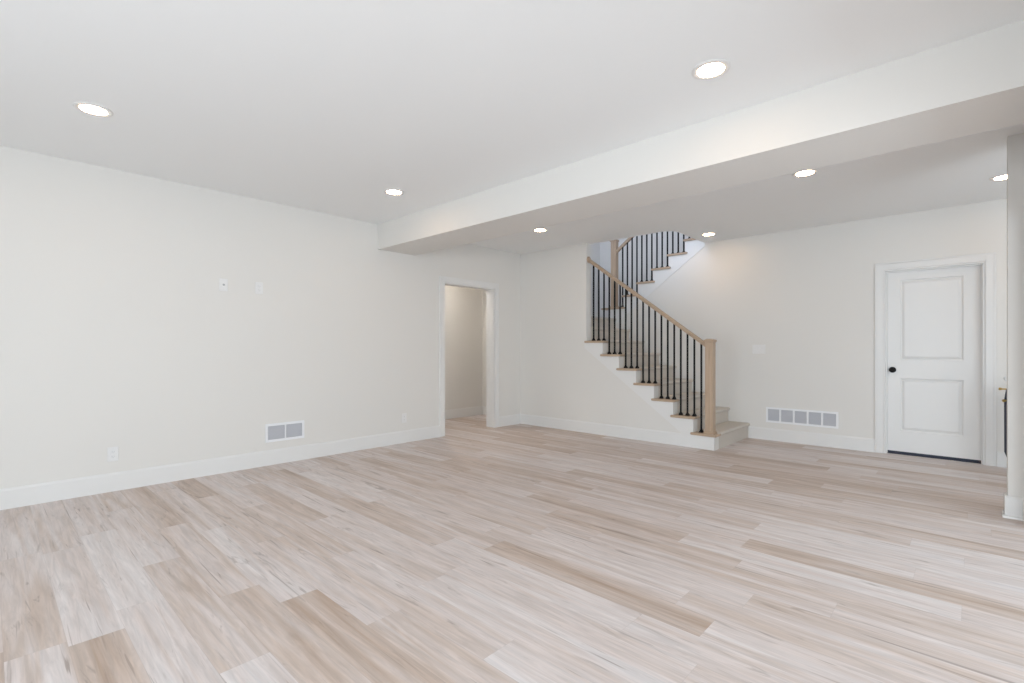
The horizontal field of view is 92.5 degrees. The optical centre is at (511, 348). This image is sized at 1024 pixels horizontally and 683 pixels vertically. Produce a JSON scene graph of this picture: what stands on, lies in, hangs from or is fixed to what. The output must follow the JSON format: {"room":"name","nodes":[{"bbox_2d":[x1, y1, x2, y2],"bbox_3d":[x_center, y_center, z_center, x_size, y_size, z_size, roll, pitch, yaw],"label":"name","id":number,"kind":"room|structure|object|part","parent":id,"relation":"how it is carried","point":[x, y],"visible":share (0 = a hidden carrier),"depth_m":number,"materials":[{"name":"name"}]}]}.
{"room":"finished basement","nodes":[
{"label":"finished basement","id":0,"kind":"room"},
{"bbox_2d":[0,146,599,488],"bbox_3d":[-2.153,-1.500,5.533,0.160,5.400,11.450,0,0,43],"label":"wall","id":1,"kind":"structure","parent":0,"point":[117,327],"depth_m":4.55,"materials":[{"name":"paint"}]},
{"bbox_2d":[107,446,118,461],"bbox_3d":[-3.355,0.888,4.123,0.008,0.120,0.074,0,0,43],"label":"outlet","id":2,"kind":"object","parent":1,"relation":"attached to","point":[112,452],"visible":1,"depth_m":4.12,"materials":[{"name":"white plastic"}]},
{"bbox_2d":[0,425,439,509],"bbox_3d":[-3.437,1.123,4.030,0.015,0.155,7.200,0,0,43],"label":"baseboard","id":3,"kind":"structure","parent":1,"relation":"attached to","point":[20,496],"depth_m":4.51,"materials":[{"name":"wood"}]},
{"bbox_2d":[219,278,227,290],"bbox_3d":[-2.781,-0.615,4.731,0.018,0.120,0.074,0,0,43],"label":"cable plate","id":4,"kind":"object","parent":1,"relation":"attached to","point":[223,283],"visible":1,"depth_m":4.73,"materials":[{"name":"white plastic"}]},
{"bbox_2d":[255,282,262,293],"bbox_3d":[-2.563,-0.612,4.971,0.008,0.120,0.074,0,0,43],"label":"outlet","id":5,"kind":"object","parent":1,"relation":"attached to","point":[258,285],"visible":1,"depth_m":4.96,"materials":[{"name":"white plastic"}]},
{"bbox_2d":[265,420,303,442],"bbox_3d":[-2.385,0.870,5.161,0.008,0.190,0.403,0,0,43],"label":"air vent","id":6,"kind":"object","parent":1,"relation":"in","point":[274,432],"visible":1,"depth_m":5.15,"materials":[{"name":"white metal"}]},
{"bbox_2d":[402,413,406,422],"bbox_3d":[-1.373,0.886,6.245,0.008,0.120,0.074,0,0,43],"label":"outlet","id":7,"kind":"object","parent":1,"relation":"attached to","point":[404,415],"visible":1,"depth_m":6.24,"materials":[{"name":"white plastic"}]},
{"bbox_2d":[439,276,498,436],"bbox_3d":[-0.657,0.106,7.136,0.194,2.188,1.141,0,0,43],"label":"door frame","id":8,"kind":"structure","parent":1,"relation":"attached to","point":[492,295],"depth_m":7.43,"materials":[{"name":"wood"}]},
{"bbox_2d":[499,414,519,426],"bbox_3d":[-0.033,1.123,7.676,0.015,0.155,0.505,0,0,43],"label":"baseboard","id":9,"kind":"structure","parent":1,"relation":"attached to","point":[510,419],"depth_m":7.66,"materials":[{"name":"wood"}]},
{"bbox_2d":[445,286,485,409],"bbox_3d":[-1.606,-0.155,7.109,1.190,2.710,4.400,0,0,43],"label":"wall","id":10,"kind":"structure","parent":0,"point":[465,308],"depth_m":8.65,"materials":[{"name":"paint"}]},
{"bbox_2d":[445,406,485,418],"bbox_3d":[-1.565,1.123,7.064,1.070,0.155,4.150,0,0,43],"label":"baseboard","id":11,"kind":"structure","parent":10,"relation":"attached to","point":[478,410],"depth_m":8.63,"materials":[{"name":"wood"}]},
{"bbox_2d":[0,414,1023,682],"bbox_3d":[0.332,1.260,3.213,9.400,0.120,11.450,0,0,43],"label":"floor","id":12,"kind":"structure","parent":0,"point":[475,552],"depth_m":2.70,"materials":[{"name":"wood"}]},
{"bbox_2d":[584,316,749,448],"bbox_3d":[2.048,0.352,7.636,3.109,1.695,2.339,0,0,43],"label":"staircase","id":13,"kind":"structure","parent":12,"relation":"on","point":[728,432],"depth_m":6.59,"materials":[{"name":"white wood"}]},
{"bbox_2d":[587,256,716,433],"bbox_3d":[1.756,-0.153,6.429,1.792,2.333,0.116,0,0,43],"label":"stair railing","id":14,"kind":"object","parent":13,"relation":"on","point":[709,344],"visible":0.98,"depth_m":6.22,"materials":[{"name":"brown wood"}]},
{"bbox_3d":[1.715,-0.659,6.460,1.688,1.290,0.058,0,0,43],"label":"handrail","id":15,"kind":"part","parent":14,"relation":"part of","materials":[{"name":"brown wood"}]},
{"bbox_3d":[2.369,0.471,5.857,0.092,1.083,0.092,0,0,43],"label":"newel post","id":16,"kind":"part","parent":14,"relation":"part of","materials":[{"name":"brown wood"}]},
{"bbox_3d":[2.369,0.998,5.857,0.116,0.030,0.116,0,0,43],"label":"molding","id":17,"kind":"part","parent":14,"relation":"part of","materials":[{"name":"brown wood"}]},
{"bbox_2d":[601,238,704,322],"bbox_3d":[2.510,-0.959,8.005,1.724,1.317,1.169,0,0,43],"label":"staircase","id":18,"kind":"structure","parent":13,"relation":"on","point":[693,246],"depth_m":7.45,"materials":[{"name":"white wood"}]},
{"bbox_2d":[610,231,689,307],"bbox_3d":[2.205,-1.655,7.622,1.514,1.969,0.116,0,0,43],"label":"stair railing","id":19,"kind":"object","parent":18,"relation":"on","point":[615,249],"visible":0.41,"depth_m":7.82,"materials":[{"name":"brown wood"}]},
{"bbox_3d":[1.694,-1.212,8.099,0.092,1.085,0.092,0,0,43],"label":"newel post","id":20,"kind":"part","parent":19,"relation":"part of","materials":[{"name":"brown wood"}]},
{"bbox_3d":[2.233,-2.105,7.596,1.384,1.068,0.058,0,0,43],"label":"handrail","id":21,"kind":"part","parent":19,"relation":"part of","materials":[{"name":"brown wood"}]},
{"bbox_2d":[999,376,1006,456],"bbox_3d":[4.793,0.735,4.716,0.145,0.930,0.120,0,0,28],"label":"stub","id":22,"kind":"object","parent":12,"relation":"on","point":[1004,400],"visible":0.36,"depth_m":4.72,"materials":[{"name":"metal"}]},
{"bbox_2d":[0,0,1023,253],"bbox_3d":[0.778,-1.650,2.797,8.180,0.280,11.450,0,0,43],"label":"ceiling","id":23,"kind":"structure","parent":0,"point":[322,106],"depth_m":2.88,"materials":[{"name":"paint"}]},
{"bbox_2d":[73,102,113,116],"bbox_3d":[-2.643,-1.507,3.097,0.196,0.006,0.196,0,0,43],"label":"recessed light","id":24,"kind":"object","parent":23,"relation":"in","point":[86,107],"visible":1,"depth_m":3.09,"materials":[{"name":"plastic"}]},
{"bbox_2d":[383,189,403,195],"bbox_3d":[-1.139,-1.507,4.730,0.196,0.006,0.196,0,0,43],"label":"recessed light","id":25,"kind":"object","parent":23,"relation":"in","point":[395,192],"visible":1,"depth_m":4.73,"materials":[{"name":"plastic"}]},
{"bbox_2d":[533,228,547,231],"bbox_3d":[0.359,-1.507,6.246,0.196,0.006,0.196,0,0,43],"label":"recessed light","id":26,"kind":"object","parent":23,"relation":"in","point":[539,229],"visible":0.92,"depth_m":6.25,"materials":[{"name":"plastic"}]},
{"bbox_2d":[378,20,1023,255],"bbox_3d":[0.580,-1.359,4.274,5.555,0.303,0.540,0,0,43],"label":"ceiling beam","id":27,"kind":"structure","parent":23,"relation":"attached to","point":[974,84],"depth_m":3.07,"materials":[{"name":"paint"}]},
{"bbox_2d":[701,232,716,235],"bbox_3d":[2.601,-1.507,6.478,0.196,0.006,0.196,0,0,43],"label":"recessed light","id":28,"kind":"object","parent":23,"relation":"in","point":[710,233],"visible":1,"depth_m":6.47,"materials":[{"name":"plastic"}]},
{"bbox_2d":[692,59,730,79],"bbox_3d":[1.076,-1.507,2.655,0.196,0.006,0.196,0,0,43],"label":"recessed light","id":29,"kind":"object","parent":23,"relation":"in","point":[714,68],"visible":1,"depth_m":2.65,"materials":[{"name":"plastic"}]},
{"bbox_2d":[792,169,817,176],"bbox_3d":[2.519,-1.507,4.215,0.196,0.006,0.196,0,0,43],"label":"recessed light","id":30,"kind":"object","parent":23,"relation":"in","point":[810,172],"visible":0.82,"depth_m":4.22,"materials":[{"name":"plastic"}]},
{"bbox_2d":[989,174,1006,180],"bbox_3d":[4.334,-1.507,4.312,0.196,0.006,0.196,0,0,43],"label":"recessed light","id":31,"kind":"object","parent":23,"relation":"in","point":[1003,176],"visible":0.61,"depth_m":4.34,"materials":[{"name":"plastic"}]},
{"bbox_2d":[520,243,718,449],"bbox_3d":[1.300,-0.155,6.858,3.080,2.710,0.120,0,0,43],"label":"wall","id":32,"kind":"structure","parent":0,"point":[559,378],"depth_m":7.24,"materials":[{"name":"paint"}]},
{"bbox_2d":[520,414,714,450],"bbox_3d":[1.259,1.123,6.804,3.065,0.155,0.015,0,0,43],"label":"baseboard","id":33,"kind":"structure","parent":32,"relation":"attached to","point":[672,438],"depth_m":6.56,"materials":[{"name":"wood"}]},
{"bbox_2d":[600,231,690,317],"bbox_3d":[2.661,-1.500,6.271,5.870,5.400,3.800,0,0,43],"label":"wall","id":34,"kind":"structure","parent":0,"point":[605,247],"depth_m":9.05,"materials":[{"name":"paint"}]},
{"bbox_2d":[616,199,1006,465],"bbox_3d":[4.264,-0.188,5.746,7.110,2.775,0.200,0,0,43],"label":"wall","id":35,"kind":"structure","parent":0,"point":[806,295],"depth_m":6.16,"materials":[{"name":"paint"}]},
{"bbox_2d":[752,345,764,353],"bbox_3d":[3.282,0.010,6.519,0.162,0.120,0.010,0,0,43],"label":"light switch","id":36,"kind":"object","parent":35,"relation":"attached to","point":[756,349],"visible":1,"depth_m":6.52,"materials":[{"name":"white plastic"}]},
{"bbox_2d":[766,407,838,428],"bbox_3d":[3.641,0.868,6.185,0.807,0.200,0.008,0,0,43],"label":"air vent","id":37,"kind":"object","parent":35,"relation":"in","point":[826,419],"visible":1,"depth_m":6.17,"materials":[{"name":"white metal"}]},
{"bbox_2d":[749,426,874,451],"bbox_3d":[3.692,1.123,6.133,1.367,0.155,0.015,0,0,43],"label":"baseboard","id":38,"kind":"structure","parent":35,"relation":"attached to","point":[800,437],"depth_m":6.07,"materials":[{"name":"wood"}]},
{"bbox_2d":[875,252,995,466],"bbox_3d":[4.598,0.111,5.369,0.997,2.181,0.138,0,0,43],"label":"door","id":39,"kind":"structure","parent":35,"relation":"in","point":[935,326],"depth_m":5.36,"materials":[{"name":"wood"}]},
{"bbox_3d":[4.342,0.244,5.601,0.066,0.066,0.069,0,0,43],"label":"knob","id":40,"kind":"part","parent":39,"relation":"part of","materials":[{"name":"black metal"}]},
{"bbox_3d":[4.631,0.146,5.403,0.797,2.048,0.036,0,0,43],"label":"panel","id":41,"kind":"part","parent":39,"relation":"part of","materials":[{"name":"wood"}]},
{"bbox_2d":[997,451,1006,467],"bbox_3d":[5.802,1.123,4.163,2.400,0.155,0.015,0,0,43],"label":"baseboard","id":42,"kind":"structure","parent":35,"relation":"attached to","point":[1001,457],"depth_m":4.95,"materials":[{"name":"wood"}]},
{"bbox_2d":[1007,133,1023,497],"bbox_3d":[0.875,-0.155,0.496,0.208,2.710,8.220,0,0,43],"label":"wall","id":43,"kind":"structure","parent":0,"point":[1015,143],"depth_m":3.46,"materials":[{"name":"paint"}]},
{"bbox_2d":[1002,492,1023,522],"bbox_3d":[3.535,1.123,3.453,0.115,0.155,0.266,0,0,43],"label":"baseboard","id":44,"kind":"structure","parent":43,"relation":"attached to","point":[1013,506],"depth_m":3.45,"materials":[{"name":"wood"}]}
]}

